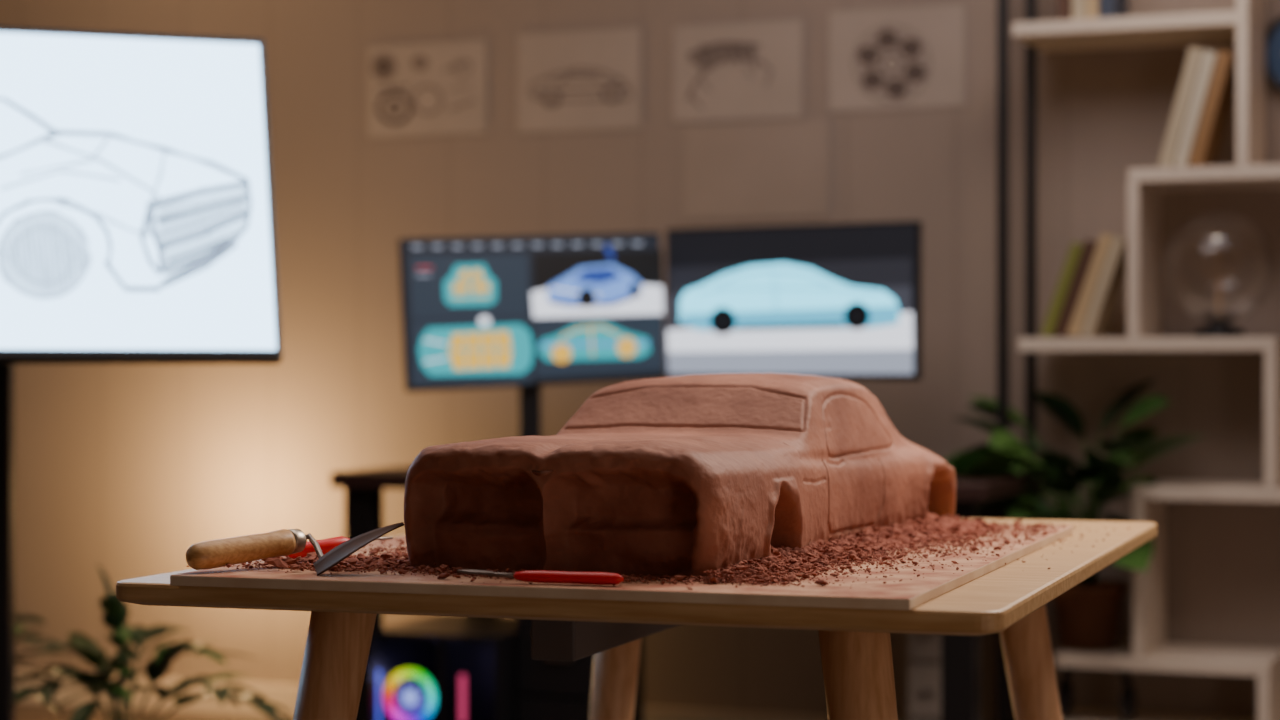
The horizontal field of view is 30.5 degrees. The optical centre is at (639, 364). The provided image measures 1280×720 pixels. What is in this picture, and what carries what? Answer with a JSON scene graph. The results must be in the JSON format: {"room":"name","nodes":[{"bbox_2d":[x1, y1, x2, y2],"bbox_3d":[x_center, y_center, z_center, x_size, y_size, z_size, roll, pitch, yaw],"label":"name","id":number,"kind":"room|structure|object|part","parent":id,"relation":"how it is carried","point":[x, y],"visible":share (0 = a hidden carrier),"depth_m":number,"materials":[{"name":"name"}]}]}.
{"room":"design studio","nodes":[
{"label":"design studio","id":0,"kind":"room"},
{"bbox_2d":[15,702,283,719],"bbox_3d":[-1.517,1.010,2.245,7.200,0.100,8.300,0,0,22],"label":"floor","id":1,"kind":"structure","parent":0,"point":[23,710],"depth_m":6.46,"materials":[{"name":"brown wood"}]},
{"bbox_2d":[15,594,66,717],"bbox_3d":[-1.335,0.713,4.749,0.449,0.493,0.275,0,0,13],"label":"potted fern","id":2,"kind":"object","parent":1,"relation":"on","point":[18,618],"visible":0.5,"depth_m":4.74,"materials":[{"name":"green plant"}]},
{"bbox_2d":[0,27,281,719],"bbox_3d":[-1.193,0.192,4.072,1.050,1.536,0.534,0,0,-20],"label":"display screen","id":3,"kind":"object","parent":1,"relation":"on","point":[137,221],"visible":1,"depth_m":4.00,"materials":[{"name":"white plastic"}]},
{"bbox_3d":[-1.139,-0.285,3.924,1.050,0.590,0.060,0,-16,-20],"label":"frame","id":4,"kind":"part","parent":3,"relation":"part of","materials":[{"name":"black plastic"}]},
{"bbox_2d":[15,564,292,719],"bbox_3d":[-0.922,0.670,4.440,0.554,0.579,0.489,0,0,31],"label":"potted fern","id":5,"kind":"object","parent":1,"relation":"on","point":[116,612],"visible":1,"depth_m":4.47,"materials":[{"name":"green plant"}]},
{"bbox_2d":[375,616,517,719],"bbox_3d":[-0.399,0.785,5.514,0.335,0.350,0.400,0,0,22],"label":"computer tower","id":6,"kind":"object","parent":1,"relation":"on","point":[435,667],"visible":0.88,"depth_m":5.47,"materials":[{"name":"black plastic"}]},
{"bbox_2d":[517,619,643,719],"bbox_3d":[-0.141,0.760,5.403,0.222,0.400,0.252,0,0,22],"label":"base cabinet","id":7,"kind":"object","parent":1,"relation":"on","point":[546,689],"visible":0.27,"depth_m":5.31,"materials":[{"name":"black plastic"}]},
{"bbox_3d":[-0.180,0.837,5.307,0.210,0.167,0.020,0,0,22],"label":"drawer","id":8,"kind":"part","parent":7,"relation":"part of","materials":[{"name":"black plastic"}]},
{"bbox_3d":[-0.180,0.661,5.307,0.210,0.167,0.020,0,0,22],"label":"drawer","id":9,"kind":"part","parent":7,"relation":"part of","materials":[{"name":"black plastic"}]},
{"bbox_2d":[116,518,1156,719],"bbox_3d":[0.089,0.585,2.709,0.868,0.750,1.210,0,0,19],"label":"work table","id":10,"kind":"object","parent":1,"relation":"on","point":[1011,599],"visible":0.62,"depth_m":2.25,"materials":[{"name":"brown wood"}]},
{"bbox_3d":[-0.355,0.597,2.356,0.194,0.727,0.068,0,0,-22],"label":"leg","id":11,"kind":"part","parent":10,"relation":"part of","materials":[{"name":"brown wood"}]},
{"bbox_3d":[0.007,0.271,2.737,0.050,0.075,0.610,0,0,19],"label":"rail","id":12,"kind":"part","parent":10,"relation":"part of","materials":[{"name":"grey"}]},
{"bbox_3d":[-0.047,0.597,3.261,0.068,0.727,0.194,0,0,-27],"label":"leg","id":13,"kind":"part","parent":10,"relation":"part of","materials":[{"name":"brown wood"}]},
{"bbox_2d":[170,524,1072,609],"bbox_3d":[0.046,0.205,2.583,0.716,0.010,0.970,0,0,19],"label":"board","id":14,"kind":"object","parent":10,"relation":"on","point":[906,594],"visible":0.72,"depth_m":2.17,"materials":[{"name":"beige wood"}]},
{"bbox_2d":[186,522,403,575],"bbox_3d":[-0.333,0.175,2.254,0.163,0.049,0.142,0,0,43],"label":"trowel","id":15,"kind":"object","parent":14,"relation":"on","point":[211,554],"visible":1,"depth_m":2.27,"materials":[{"name":"brown wood"}]},
{"bbox_3d":[-0.389,0.179,2.290,0.118,0.035,0.027,0,0,-44],"label":"handle","id":16,"kind":"part","parent":15,"relation":"part of","materials":[{"name":"brown wood"}]},
{"bbox_3d":[-0.269,0.175,2.241,0.088,0.049,0.038,0,0,0],"label":"blade","id":17,"kind":"part","parent":15,"relation":"part of","materials":[{"name":"silver metal"}]},
{"bbox_2d":[286,536,392,558],"bbox_3d":[-0.312,0.188,2.441,0.130,0.021,0.017,0,0,-39],"label":"tool","id":18,"kind":"object","parent":14,"relation":"on","point":[328,544],"visible":0.33,"depth_m":2.42,"materials":[{"name":"red plastic"}]},
{"bbox_3d":[-0.331,0.188,2.425,0.080,0.021,0.017,0,0,-39],"label":"handle","id":19,"kind":"part","parent":18,"relation":"part of","materials":[{"name":"red plastic"}]},
{"bbox_2d":[457,569,623,584],"bbox_3d":[-0.092,0.193,2.143,0.160,0.012,0.013,0,0,17],"label":"knife","id":20,"kind":"object","parent":14,"relation":"on","point":[539,576],"visible":1,"depth_m":2.13,"materials":[{"name":"red plastic"}]},
{"bbox_3d":[-0.141,0.192,2.157,0.058,0.007,0.006,0,0,17],"label":"blade","id":21,"kind":"part","parent":20,"relation":"part of","materials":[{"name":"silver metal"}]},
{"bbox_3d":[-0.065,0.193,2.135,0.104,0.012,0.013,0,0,17],"label":"handle","id":22,"kind":"part","parent":20,"relation":"part of","materials":[{"name":"red plastic"}]},
{"bbox_2d":[404,373,955,576],"bbox_3d":[0.083,0.104,2.664,0.352,0.191,0.955,0,0,22],"label":"model car","id":23,"kind":"object","parent":14,"relation":"on","point":[694,474],"visible":0.98,"depth_m":2.31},
{"bbox_2d":[186,511,1129,589],"bbox_3d":[0.085,0.195,2.692,0.820,0.031,1.184,0,0,19],"label":"crumbs","id":24,"kind":"object","parent":10,"relation":"on","point":[813,558],"visible":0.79,"depth_m":2.38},
{"bbox_3d":[0.229,0.597,2.156,0.068,0.727,0.194,0,0,-27],"label":"leg","id":25,"kind":"part","parent":10,"relation":"part of","materials":[{"name":"brown wood"}]},
{"bbox_3d":[0.536,0.597,3.065,0.194,0.727,0.068,0,0,-27],"label":"leg","id":26,"kind":"part","parent":10,"relation":"part of","materials":[{"name":"brown wood"}]},
{"bbox_2d":[331,466,1050,719],"bbox_3d":[0.135,0.603,5.422,1.524,0.715,0.730,0,0,22],"label":"computer desk","id":27,"kind":"object","parent":1,"relation":"on","point":[960,655],"visible":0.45,"depth_m":5.16,"materials":[{"name":"brown wood"}]},
{"bbox_3d":[-0.635,0.620,5.404,0.070,0.680,0.060,0,0,22],"label":"leg","id":28,"kind":"part","parent":27,"relation":"part of","materials":[{"name":"black metal"}]},
{"bbox_2d":[398,232,664,435],"bbox_3d":[-0.249,-0.034,5.471,0.634,0.558,0.223,0,0,-9],"label":"monitor","id":29,"kind":"object","parent":27,"relation":"on","point":[529,312],"visible":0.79,"depth_m":5.43,"materials":[{"name":"black plastic"}]},
{"bbox_2d":[666,221,921,379],"bbox_3d":[0.352,-0.038,5.400,0.656,0.567,0.258,0,0,20],"label":"monitor","id":30,"kind":"object","parent":27,"relation":"on","point":[841,300],"visible":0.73,"depth_m":5.34,"materials":[{"name":"black plastic"}]},
{"bbox_3d":[0.667,0.620,4.879,0.070,0.680,0.060,0,0,22],"label":"leg","id":31,"kind":"part","parent":27,"relation":"part of","materials":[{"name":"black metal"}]},
{"bbox_3d":[0.245,0.395,5.696,1.324,0.230,0.020,0,0,22],"label":"panel","id":32,"kind":"part","parent":27,"relation":"part of","materials":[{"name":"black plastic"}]},
{"bbox_3d":[0.899,0.620,5.454,0.070,0.680,0.060,0,0,22],"label":"leg","id":33,"kind":"part","parent":27,"relation":"part of","materials":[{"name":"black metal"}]},
{"bbox_2d":[908,634,940,719],"bbox_3d":[0.685,0.740,5.361,0.104,0.440,0.252,0,0,22],"label":"base cabinet","id":34,"kind":"object","parent":1,"relation":"on","point":[924,650],"visible":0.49,"depth_m":5.26,"materials":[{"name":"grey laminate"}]},
{"bbox_3d":[0.646,0.599,5.264,0.091,0.122,0.020,0,0,22],"label":"drawer","id":35,"kind":"part","parent":34,"relation":"part of","materials":[{"name":"grey laminate"}]},
{"bbox_3d":[0.646,0.729,5.264,0.091,0.122,0.020,0,0,22],"label":"drawer","id":36,"kind":"part","parent":34,"relation":"part of","materials":[{"name":"grey laminate"}]},
{"bbox_3d":[0.640,0.729,5.249,0.031,0.008,0.012,0,0,22],"label":"handle","id":37,"kind":"part","parent":34,"relation":"part of","materials":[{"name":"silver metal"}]},
{"bbox_2d":[997,0,1279,719],"bbox_3d":[1.287,-0.190,5.274,0.911,2.300,0.321,0,0,22],"label":"display shelf","id":38,"kind":"object","parent":1,"relation":"on","point":[1148,650],"visible":0.95,"depth_m":5.26,"materials":[{"name":"white laminate"}]},
{"bbox_3d":[0.819,-0.190,5.302,0.022,2.300,0.022,0,0,22],"label":"post","id":39,"kind":"part","parent":38,"relation":"part of","materials":[{"name":"black metal"}]},
{"bbox_3d":[0.912,-0.190,5.481,0.022,2.300,0.022,0,0,22],"label":"post","id":40,"kind":"part","parent":38,"relation":"part of","materials":[{"name":"black metal"}]},
{"bbox_2d":[1041,242,1083,337],"bbox_3d":[0.981,-0.169,5.372,0.094,0.215,0.170,0,0,22],"label":"book","id":41,"kind":"object","parent":38,"relation":"on","point":[1075,250],"visible":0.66,"depth_m":5.29,"materials":[{"name":"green paper"}]},
{"bbox_2d":[1058,0,1071,19],"bbox_3d":[0.987,-0.881,5.369,0.030,0.215,0.170,0,0,22],"label":"book","id":42,"kind":"object","parent":38,"relation":"on","point":[1064,6],"visible":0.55,"depth_m":5.29,"materials":[{"name":"brown paper"}]},
{"bbox_2d":[1054,239,1097,337],"bbox_3d":[1.010,-0.172,5.360,0.098,0.220,0.170,0,0,22],"label":"book","id":43,"kind":"object","parent":38,"relation":"on","point":[1089,248],"visible":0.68,"depth_m":5.28,"materials":[{"name":"brown paper"}]},
{"bbox_2d":[945,379,1208,650],"bbox_3d":[0.926,0.339,5.189,0.587,0.614,0.486,0,0,-14],"label":"potted plant","id":44,"kind":"object","parent":38,"relation":"on","point":[1087,615],"visible":0.67,"depth_m":5.28,"materials":[{"name":"green plant"}]},
{"bbox_3d":[1.024,0.571,5.371,0.180,0.150,0.180,0,0,0],"label":"pot","id":45,"kind":"part","parent":44,"relation":"part of","materials":[{"name":"ceramic"}]},
{"bbox_2d":[1072,0,1086,19],"bbox_3d":[1.018,-0.874,5.357,0.030,0.200,0.170,0,0,22],"label":"book","id":46,"kind":"object","parent":38,"relation":"on","point":[1079,7],"visible":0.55,"depth_m":5.28,"materials":[{"name":"beige paper"}]},
{"bbox_2d":[1067,233,1113,337],"bbox_3d":[1.040,-0.179,5.348,0.102,0.234,0.170,0,0,22],"label":"book","id":47,"kind":"object","parent":38,"relation":"on","point":[1105,240],"visible":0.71,"depth_m":5.27,"materials":[{"name":"beige paper"}]},
{"bbox_2d":[1087,0,1098,18],"bbox_3d":[1.045,-0.877,5.346,0.024,0.207,0.170,0,0,22],"label":"book","id":48,"kind":"object","parent":38,"relation":"on","point":[1092,5],"visible":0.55,"depth_m":5.27,"materials":[{"name":"beige paper"}]},
{"bbox_2d":[1058,667,1136,719],"bbox_3d":[1.038,0.723,5.343,0.172,0.162,0.084,0,0,22],"label":"headphones","id":49,"kind":"object","parent":38,"relation":"on","point":[1128,698],"visible":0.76,"depth_m":5.32,"materials":[{"name":"black plastic"}]},
{"bbox_2d":[1058,681,1073,716],"bbox_3d":[0.971,0.762,5.370,0.028,0.084,0.084,0,0,22],"label":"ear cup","id":50,"kind":"object","parent":49,"relation":"on","point":[1065,688],"depth_m":5.34,"materials":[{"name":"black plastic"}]},
{"bbox_2d":[1120,684,1136,719],"bbox_3d":[1.105,0.762,5.316,0.028,0.084,0.084,0,0,22],"label":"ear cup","id":51,"kind":"object","parent":49,"relation":"on","point":[1128,698],"depth_m":5.29,"materials":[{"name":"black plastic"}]},
{"bbox_2d":[1081,236,1126,337],"bbox_3d":[1.066,-0.175,5.338,0.097,0.226,0.170,0,0,22],"label":"book","id":52,"kind":"object","parent":38,"relation":"on","point":[1114,271],"visible":0.86,"depth_m":5.27,"materials":[{"name":"beige paper"}]},
{"bbox_2d":[1099,0,1128,17],"bbox_3d":[1.076,-0.876,5.333,0.035,0.205,0.170,0,0,22],"label":"book","id":53,"kind":"object","parent":38,"relation":"on","point":[1107,8],"visible":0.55,"depth_m":5.26,"materials":[{"name":"blue paper"}]},
{"bbox_3d":[1.147,-0.233,5.342,0.026,0.344,0.300,0,0,22],"label":"upright panel","id":54,"kind":"part","parent":38,"relation":"part of","materials":[{"name":"white laminate"}]},
{"bbox_3d":[1.158,0.472,5.338,0.026,0.349,0.300,0,0,22],"label":"upright panel","id":55,"kind":"part","parent":38,"relation":"part of","materials":[{"name":"white laminate"}]},
{"bbox_2d":[1158,47,1203,167],"bbox_3d":[1.226,-0.569,5.273,0.097,0.266,0.170,0,0,22],"label":"book","id":56,"kind":"object","parent":38,"relation":"on","point":[1195,55],"visible":0.62,"depth_m":5.19,"materials":[{"name":"beige paper"}]},
{"bbox_2d":[1173,50,1216,166],"bbox_3d":[1.255,-0.565,5.261,0.094,0.259,0.170,0,0,22],"label":"book","id":57,"kind":"object","parent":38,"relation":"on","point":[1208,60],"visible":0.62,"depth_m":5.18,"materials":[{"name":"beige paper"}]},
{"bbox_2d":[1188,49,1235,166],"bbox_3d":[1.285,-0.565,5.249,0.095,0.257,0.170,0,0,22],"label":"book","id":58,"kind":"object","parent":38,"relation":"on","point":[1222,84],"visible":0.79,"depth_m":5.18,"materials":[{"name":"brown paper"}]},
{"bbox_2d":[1162,211,1276,336],"bbox_3d":[1.296,-0.203,5.261,0.250,0.283,0.250,0,0,22],"label":"globe lamp","id":59,"kind":"object","parent":38,"relation":"on","point":[1216,328],"visible":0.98,"depth_m":5.23,"materials":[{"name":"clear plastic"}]},
{"bbox_3d":[1.367,-0.906,5.254,0.026,0.267,0.300,0,0,22],"label":"upright panel","id":60,"kind":"part","parent":38,"relation":"part of","materials":[{"name":"white laminate"}]},
{"bbox_3d":[1.367,-0.589,5.254,0.026,0.308,0.300,0,0,22],"label":"upright panel","id":61,"kind":"part","parent":38,"relation":"part of","materials":[{"name":"white laminate"}]},
{"bbox_3d":[1.408,0.743,5.237,0.026,0.133,0.300,0,0,22],"label":"upright panel","id":62,"kind":"part","parent":38,"relation":"part of","materials":[{"name":"white laminate"}]},
{"bbox_3d":[1.422,0.118,5.231,0.026,0.299,0.300,0,0,22],"label":"upright panel","id":63,"kind":"part","parent":38,"relation":"part of","materials":[{"name":"white laminate"}]},
{"bbox_2d":[0,0,1279,719],"bbox_3d":[0.019,-0.440,6.046,7.200,2.800,0.102,0,0,22],"label":"wall","id":64,"kind":"structure","parent":0,"point":[122,469],"depth_m":6.03,"materials":[{"name":"paint"}]},
{"bbox_2d":[15,669,827,719],"bbox_3d":[-0.003,0.915,5.993,7.200,0.090,0.018,0,0,22],"label":"baseboard","id":65,"kind":"structure","parent":64,"relation":"attached to","point":[285,696],"depth_m":6.43,"materials":[{"name":"white laminate"}]},
{"bbox_2d":[368,40,486,137],"bbox_3d":[-0.565,-0.730,6.223,0.353,0.246,0.001,0,0,22],"label":"paper","id":66,"kind":"object","parent":64,"relation":"attached to","point":[438,88],"visible":1,"depth_m":6.22,"materials":[{"name":"brown paper"}]},
{"bbox_2d":[517,27,640,132],"bbox_3d":[-0.159,-0.732,6.059,0.348,0.258,0.001,0,0,22],"label":"paper","id":67,"kind":"object","parent":64,"relation":"attached to","point":[588,80],"visible":1,"depth_m":6.06,"materials":[{"name":"brown paper"}]},
{"bbox_2d":[673,19,801,122],"bbox_3d":[0.243,-0.737,5.897,0.343,0.243,0.002,0,0,22],"label":"paper","id":68,"kind":"object","parent":64,"relation":"attached to","point":[748,70],"visible":1,"depth_m":5.90,"materials":[{"name":"brown paper"}]},
{"bbox_2d":[682,119,827,219],"bbox_3d":[0.285,-0.488,5.880,0.386,0.240,0.001,0,0,22],"label":"paper","id":69,"kind":"object","parent":64,"relation":"attached to","point":[769,169],"visible":1,"depth_m":5.88,"materials":[{"name":"brown paper"}]},
{"bbox_2d":[829,4,963,111],"bbox_3d":[0.625,-0.749,5.742,0.341,0.247,0.002,0,0,22],"label":"paper","id":70,"kind":"object","parent":64,"relation":"attached to","point":[907,57],"visible":1,"depth_m":5.74,"materials":[{"name":"brown paper"}]},
{"bbox_2d":[1265,17,1279,90],"bbox_3d":[1.518,-0.711,5.362,0.200,0.200,0.044,0,0,22],"label":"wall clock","id":71,"kind":"object","parent":64,"relation":"attached to","point":[1272,35],"visible":0.86,"depth_m":5.37,"materials":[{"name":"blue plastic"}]}
]}

